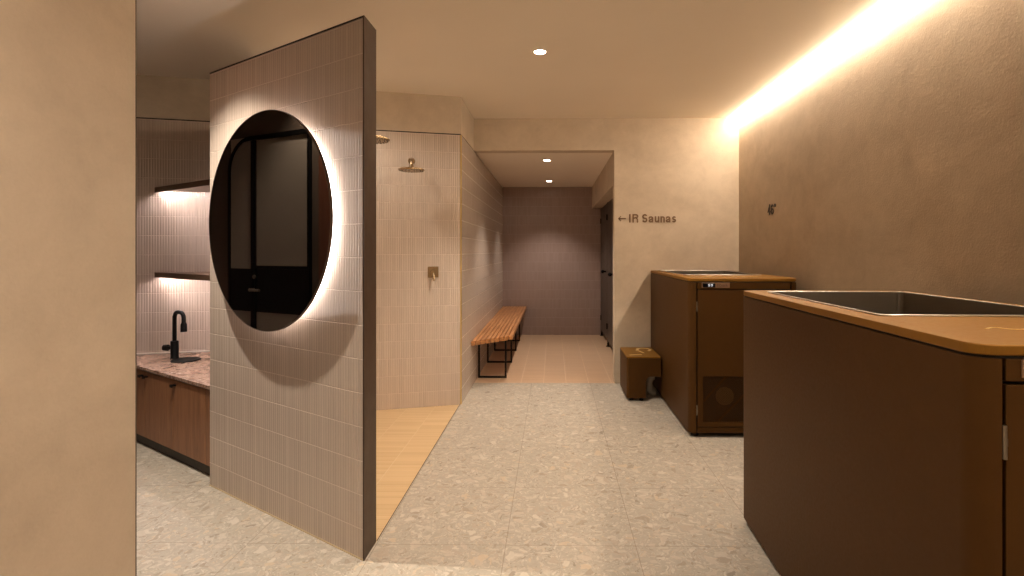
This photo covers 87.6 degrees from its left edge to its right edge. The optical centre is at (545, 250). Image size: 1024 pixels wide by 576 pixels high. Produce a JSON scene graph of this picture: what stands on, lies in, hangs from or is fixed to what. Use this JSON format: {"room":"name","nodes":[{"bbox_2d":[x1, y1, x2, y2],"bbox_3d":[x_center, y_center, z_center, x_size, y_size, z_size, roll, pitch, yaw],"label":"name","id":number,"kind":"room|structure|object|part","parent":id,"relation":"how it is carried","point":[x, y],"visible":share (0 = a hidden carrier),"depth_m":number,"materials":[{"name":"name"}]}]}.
{"room":"spa","nodes":[
{"label":"spa","id":0,"kind":"room"},
{"bbox_2d":[0,0,134,575],"bbox_3d":[-2.902,-0.003,0.806,3.376,2.745,6.736,0,0,1],"label":"wall","id":1,"kind":"structure","parent":0,"point":[67,67],"depth_m":1.34,"materials":[{"name":"paint"}]},
{"bbox_2d":[135,0,136,575],"bbox_3d":[-1.724,-0.003,2.012,1.333,2.743,0.006,0,0,40],"label":"trim","id":2,"kind":"structure","parent":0,"point":[135,0],"depth_m":1.58,"materials":[{"name":"brown paint"}]},
{"bbox_2d":[210,18,362,558],"bbox_3d":[-1.389,0.168,2.819,1.465,2.405,0.131,0,0,33],"label":"wall partition","id":3,"kind":"structure","parent":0,"point":[286,404],"depth_m":2.60,"materials":[{"name":"tile"}]},
{"bbox_2d":[209,110,336,331],"bbox_3d":[-1.398,-0.150,2.701,1.106,1.106,0.074,0,0,33],"label":"round mirror","id":4,"kind":"object","parent":3,"relation":"attached to","point":[273,212],"visible":1,"depth_m":2.62,"materials":[{"name":"black mirror"}]},
{"bbox_2d":[209,16,362,73],"bbox_3d":[-1.388,-1.038,2.818,1.469,0.007,0.136,0,0,33],"label":"trim","id":5,"kind":"structure","parent":3,"relation":"on","point":[357,18],"depth_m":2.66,"materials":[{"name":"black metal"}]},
{"bbox_2d":[209,485,362,560],"bbox_3d":[-1.388,1.368,2.737,1.389,0.004,0.005,0,0,33],"label":"trim","id":6,"kind":"structure","parent":3,"relation":"attached to","point":[209,485],"depth_m":2.66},
{"bbox_2d":[363,15,375,560],"bbox_3d":[-0.806,0.164,2.437,0.008,2.412,0.166,0,0,1],"label":"trim","id":7,"kind":"structure","parent":3,"relation":"attached to","point":[369,32],"depth_m":2.42,"materials":[{"name":"brown metal"}]},
{"bbox_2d":[137,75,460,409],"bbox_3d":[-2.592,-0.003,4.366,3.750,2.745,0.120,0,0,-14],"label":"wall","id":8,"kind":"structure","parent":0,"point":[418,214],"depth_m":4.61,"materials":[{"name":"tile"}]},
{"bbox_2d":[137,350,209,353],"bbox_3d":[-2.619,0.799,4.292,1.400,0.009,0.010,0,0,-14],"label":"trim","id":9,"kind":"structure","parent":8,"relation":"attached to","point":[199,350],"depth_m":4.21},
{"bbox_2d":[154,179,209,192],"bbox_3d":[-2.292,-0.478,4.171,1.304,0.040,0.840,0,0,33],"label":"corner shelf","id":10,"kind":"object","parent":8,"relation":"attached to","point":[203,185],"visible":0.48,"depth_m":3.99,"materials":[{"name":"brown wood"}]},
{"bbox_2d":[154,272,209,280],"bbox_3d":[-2.292,0.187,4.171,1.304,0.040,0.840,0,0,33],"label":"corner shelf","id":11,"kind":"object","parent":8,"relation":"attached to","point":[205,276],"visible":0.49,"depth_m":3.96,"materials":[{"name":"brown wood"}]},
{"bbox_2d":[137,117,460,134],"bbox_3d":[-2.592,-1.040,4.359,3.746,0.010,0.095,0,0,-14],"label":"trim","id":12,"kind":"structure","parent":8,"relation":"attached to","point":[137,117],"depth_m":4.59,"materials":[{"name":"black metal"}]},
{"bbox_2d":[376,135,389,143],"bbox_3d":[-1.124,-0.734,3.040,0.212,0.162,0.525,0,0,33],"label":"shower","id":13,"kind":"object","parent":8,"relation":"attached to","point":[380,139],"visible":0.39,"depth_m":3.16,"materials":[{"name":"gold metal"}]},
{"bbox_2d":[398,158,424,172],"bbox_3d":[-1.126,-0.734,4.459,0.212,0.162,0.405,0,0,-14],"label":"shower","id":14,"kind":"object","parent":8,"relation":"attached to","point":[411,161],"visible":1,"depth_m":4.35,"materials":[{"name":"gold metal"}]},
{"bbox_2d":[428,267,438,280],"bbox_3d":[-0.986,0.200,4.665,0.092,0.126,0.073,0,0,-14],"label":"shower mixer","id":15,"kind":"object","parent":8,"relation":"attached to","point":[433,272],"visible":1,"depth_m":4.68,"materials":[{"name":"gold metal"}]},
{"bbox_2d":[460,135,461,404],"bbox_3d":[-0.759,0.168,4.760,0.009,2.405,0.008,0,0,1],"label":"trim","id":16,"kind":"structure","parent":8,"relation":"attached to","point":[460,135],"depth_m":4.76,"materials":[{"name":"gold metal"}]},
{"bbox_2d":[137,335,780,575],"bbox_3d":[-1.300,1.400,3.067,6.520,0.060,11.300,0,0,1],"label":"floor","id":17,"kind":"structure","parent":0,"point":[523,479],"depth_m":2.96,"materials":[{"name":"beige stone"}]},
{"bbox_2d":[137,369,209,474],"bbox_3d":[-2.388,1.101,4.073,1.674,0.537,1.109,0,0,33],"label":"vanity cabinet","id":18,"kind":"object","parent":17,"relation":"on","point":[173,416],"visible":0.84,"depth_m":3.46,"materials":[{"name":"brown wood"}]},
{"bbox_3d":[-2.956,1.065,3.822,0.427,0.455,0.019,0,0,33],"label":"door","id":19,"kind":"part","parent":18,"relation":"part of","materials":[{"name":"brown wood"}]},
{"bbox_3d":[-2.596,1.065,3.587,0.427,0.455,0.019,0,0,33],"label":"door","id":20,"kind":"part","parent":18,"relation":"part of","materials":[{"name":"brown wood"}]},
{"bbox_2d":[137,351,209,389],"bbox_3d":[-2.394,0.816,4.083,1.692,0.022,1.096,0,0,33],"label":"countertop","id":21,"kind":"structure","parent":18,"relation":"on","point":[197,373],"depth_m":3.68,"materials":[{"name":"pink stone"}]},
{"bbox_2d":[162,310,186,358],"bbox_3d":[-2.760,0.623,3.982,0.235,0.362,0.074,0,0,19],"label":"mixer tap","id":22,"kind":"object","parent":21,"relation":"on","point":[173,347],"visible":1,"depth_m":3.98,"materials":[{"name":"black metal"}]},
{"bbox_3d":[-2.840,0.726,4.003,0.060,0.048,0.048,0,0,3],"label":"handle","id":23,"kind":"part","parent":22,"relation":"part of","materials":[{"name":"black metal"}]},
{"bbox_3d":[-2.731,0.560,3.968,0.159,0.237,0.028,0,0,30],"label":"spout","id":24,"kind":"part","parent":22,"relation":"part of","materials":[{"name":"black metal"}]},
{"bbox_2d":[170,357,200,362],"bbox_3d":[-2.649,0.800,3.920,0.188,0.008,0.188,0,0,1],"label":"sink cover","id":25,"kind":"object","parent":21,"relation":"in","point":[184,359],"visible":1,"depth_m":3.91,"materials":[{"name":"black metal"}]},
{"bbox_3d":[-2.237,1.065,3.351,0.427,0.455,0.019,0,0,33],"label":"door","id":26,"kind":"part","parent":18,"relation":"part of","materials":[{"name":"brown wood"}]},
{"bbox_3d":[-2.014,1.065,3.205,0.098,0.455,0.019,0,0,33],"label":"filler panel","id":27,"kind":"part","parent":18,"relation":"part of","materials":[{"name":"brown wood"}]},
{"bbox_2d":[377,404,459,540],"bbox_3d":[-0.784,1.379,3.641,0.004,0.021,2.240,0,0,1],"label":"trim","id":28,"kind":"structure","parent":17,"relation":"on","point":[459,404],"depth_m":3.15,"materials":[{"name":"brown metal"}]},
{"bbox_2d":[471,306,525,377],"bbox_3d":[-0.532,1.135,6.991,0.381,0.469,3.373,0,0,1],"label":"slatted bench","id":29,"kind":"object","parent":17,"relation":"on","point":[503,326],"visible":1,"depth_m":6.35,"materials":[{"name":"brown wood"}]},
{"bbox_2d":[620,347,660,399],"bbox_3d":[0.895,1.167,5.104,0.312,0.406,0.500,0,0,1],"label":"box","id":30,"kind":"object","parent":17,"relation":"on","point":[637,364],"visible":1,"depth_m":4.86,"materials":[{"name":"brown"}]},
{"bbox_2d":[646,377,655,395],"bbox_3d":[0.988,1.260,5.037,0.091,0.214,0.064,0,0,1],"label":"hose","id":31,"kind":"object","parent":17,"relation":"on","point":[649,382],"visible":0.81,"depth_m":5.01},
{"bbox_2d":[651,270,795,435],"bbox_3d":[1.461,0.782,4.696,0.800,1.174,1.591,0,0,1],"label":"tub","id":32,"kind":"object","parent":17,"relation":"on","point":[697,316],"visible":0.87,"depth_m":3.92,"materials":[{"name":"brown wood"}]},
{"bbox_2d":[661,270,760,274],"bbox_3d":[1.471,0.610,4.894,0.654,0.830,0.967,0,0,1],"label":"basin","id":33,"kind":"object","parent":32,"relation":"in","point":[679,272],"depth_m":5.37,"materials":[{"name":"silver metal"}]},
{"bbox_3d":[1.245,0.251,3.909,0.205,0.038,0.004,0,0,1],"label":"name plate","id":34,"kind":"part","parent":32,"relation":"part of","materials":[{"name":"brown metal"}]},
{"bbox_3d":[1.450,1.316,3.915,0.676,0.040,0.014,0,0,1],"label":"rail","id":35,"kind":"part","parent":32,"relation":"part of","materials":[{"name":"brown wood"}]},
{"bbox_3d":[1.450,0.788,3.915,0.676,1.004,0.014,0,0,1],"label":"door","id":36,"kind":"part","parent":32,"relation":"part of","materials":[{"name":"brown wood"}]},
{"bbox_2d":[703,376,743,421],"bbox_3d":[1.450,1.087,3.913,0.599,0.335,0.004,0,0,1],"label":"grille","id":37,"kind":"object","parent":32,"relation":"attached to","point":[723,396],"depth_m":3.92,"materials":[{"name":"brown wood"}]},
{"bbox_2d":[744,290,1023,575],"bbox_3d":[1.357,0.782,1.908,0.800,1.174,1.591,0,0,3],"label":"tub","id":38,"kind":"object","parent":17,"relation":"on","point":[884,430],"visible":1,"depth_m":1.55,"materials":[{"name":"brown wood"}]},
{"bbox_2d":[767,291,1023,316],"bbox_3d":[1.374,0.610,2.105,0.684,0.830,0.987,0,0,1],"label":"basin","id":39,"kind":"object","parent":38,"relation":"in","point":[874,303],"depth_m":2.43,"materials":[{"name":"silver metal"}]},
{"bbox_3d":[1.320,0.788,1.128,0.676,1.004,0.014,0,0,3],"label":"door","id":40,"kind":"part","parent":38,"relation":"part of","materials":[{"name":"brown wood"}]},
{"bbox_3d":[1.114,0.251,1.129,0.205,0.038,0.004,0,0,3],"label":"name plate","id":41,"kind":"part","parent":38,"relation":"part of","materials":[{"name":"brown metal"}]},
{"bbox_2d":[461,98,502,401],"bbox_3d":[-0.792,-0.003,6.736,0.120,2.745,3.950,0,0,1],"label":"wall","id":42,"kind":"structure","parent":0,"point":[482,194],"depth_m":5.79,"materials":[{"name":"tile"}]},
{"bbox_2d":[137,0,889,118],"bbox_3d":[-1.405,-1.405,1.484,6.552,0.060,8.130,0,0,1],"label":"ceiling","id":43,"kind":"structure","parent":0,"point":[603,58],"depth_m":3.55,"materials":[{"name":"paint"}]},
{"bbox_2d":[532,49,546,54],"bbox_3d":[-0.042,-1.372,3.671,0.104,0.006,0.104,0,0,1],"label":"recessed light","id":44,"kind":"object","parent":43,"relation":"in","point":[535,51],"visible":1,"depth_m":3.66,"materials":[{"name":"white plastic"}]},
{"bbox_2d":[732,0,907,119],"bbox_3d":[1.904,-1.388,1.444,0.063,0.074,8.118,0,0,1],"label":"ceiling light strip","id":45,"kind":"object","parent":43,"relation":"attached to","point":[892,5],"visible":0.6,"depth_m":3.61,"materials":[{"name":"white plastic"}]},
{"bbox_2d":[476,153,611,186],"bbox_3d":[0.100,-1.093,7.235,1.890,0.100,3.129,0,0,1],"label":"ceiling","id":46,"kind":"structure","parent":0,"point":[509,169],"depth_m":6.74,"materials":[{"name":"paint"}]},
{"bbox_2d":[503,187,603,334],"bbox_3d":[0.180,0.164,8.748,1.770,2.413,0.100,0,0,1],"label":"wall","id":47,"kind":"structure","parent":0,"point":[552,235],"depth_m":8.70,"materials":[{"name":"tile"}]},
{"bbox_2d":[592,153,612,207],"bbox_3d":[0.887,-0.870,7.175,0.315,0.347,3.029,0,0,1],"label":"wall","id":48,"kind":"structure","parent":0,"point":[602,189],"depth_m":6.84,"materials":[{"name":"beige paint"}]},
{"bbox_2d":[600,204,606,338],"bbox_3d":[0.866,0.338,8.192,0.096,2.063,0.972,0,0,2],"label":"door","id":49,"kind":"structure","parent":48,"relation":"in","point":[603,317],"depth_m":8.02,"materials":[{"name":"grey laminate"}]},
{"bbox_2d":[606,198,612,347],"bbox_3d":[0.853,0.338,7.212,0.096,2.063,0.972,0,0,2],"label":"door","id":50,"kind":"structure","parent":48,"relation":"in","point":[609,216],"depth_m":7.18,"materials":[{"name":"grey laminate"}]},
{"bbox_2d":[474,118,738,382],"bbox_3d":[0.624,-0.130,5.592,2.740,3.000,0.140,0,0,1],"label":"wall","id":51,"kind":"structure","parent":0,"point":[686,169],"depth_m":5.52,"materials":[{"name":"beige paint"}]},
{"bbox_2d":[618,214,675,222],"bbox_3d":[1.044,-0.337,5.512,0.599,0.090,0.008,0,0,1],"label":"wall sign","id":52,"kind":"object","parent":51,"relation":"attached to","point":[633,215],"visible":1,"depth_m":5.51,"materials":[{"name":"brown metal"}]},
{"bbox_2d":[739,0,1023,304],"bbox_3d":[2.000,-0.130,1.499,0.120,3.000,8.250,0,0,1],"label":"wall","id":53,"kind":"structure","parent":0,"point":[895,162],"depth_m":2.95,"materials":[{"name":"paint"}]},
{"bbox_2d":[767,204,775,214],"bbox_3d":[1.978,-0.367,4.673,0.006,0.094,0.172,0,0,1],"label":"hook","id":54,"kind":"object","parent":53,"relation":"attached to","point":[772,205],"visible":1,"depth_m":4.67,"materials":[{"name":"black metal"}]}
]}

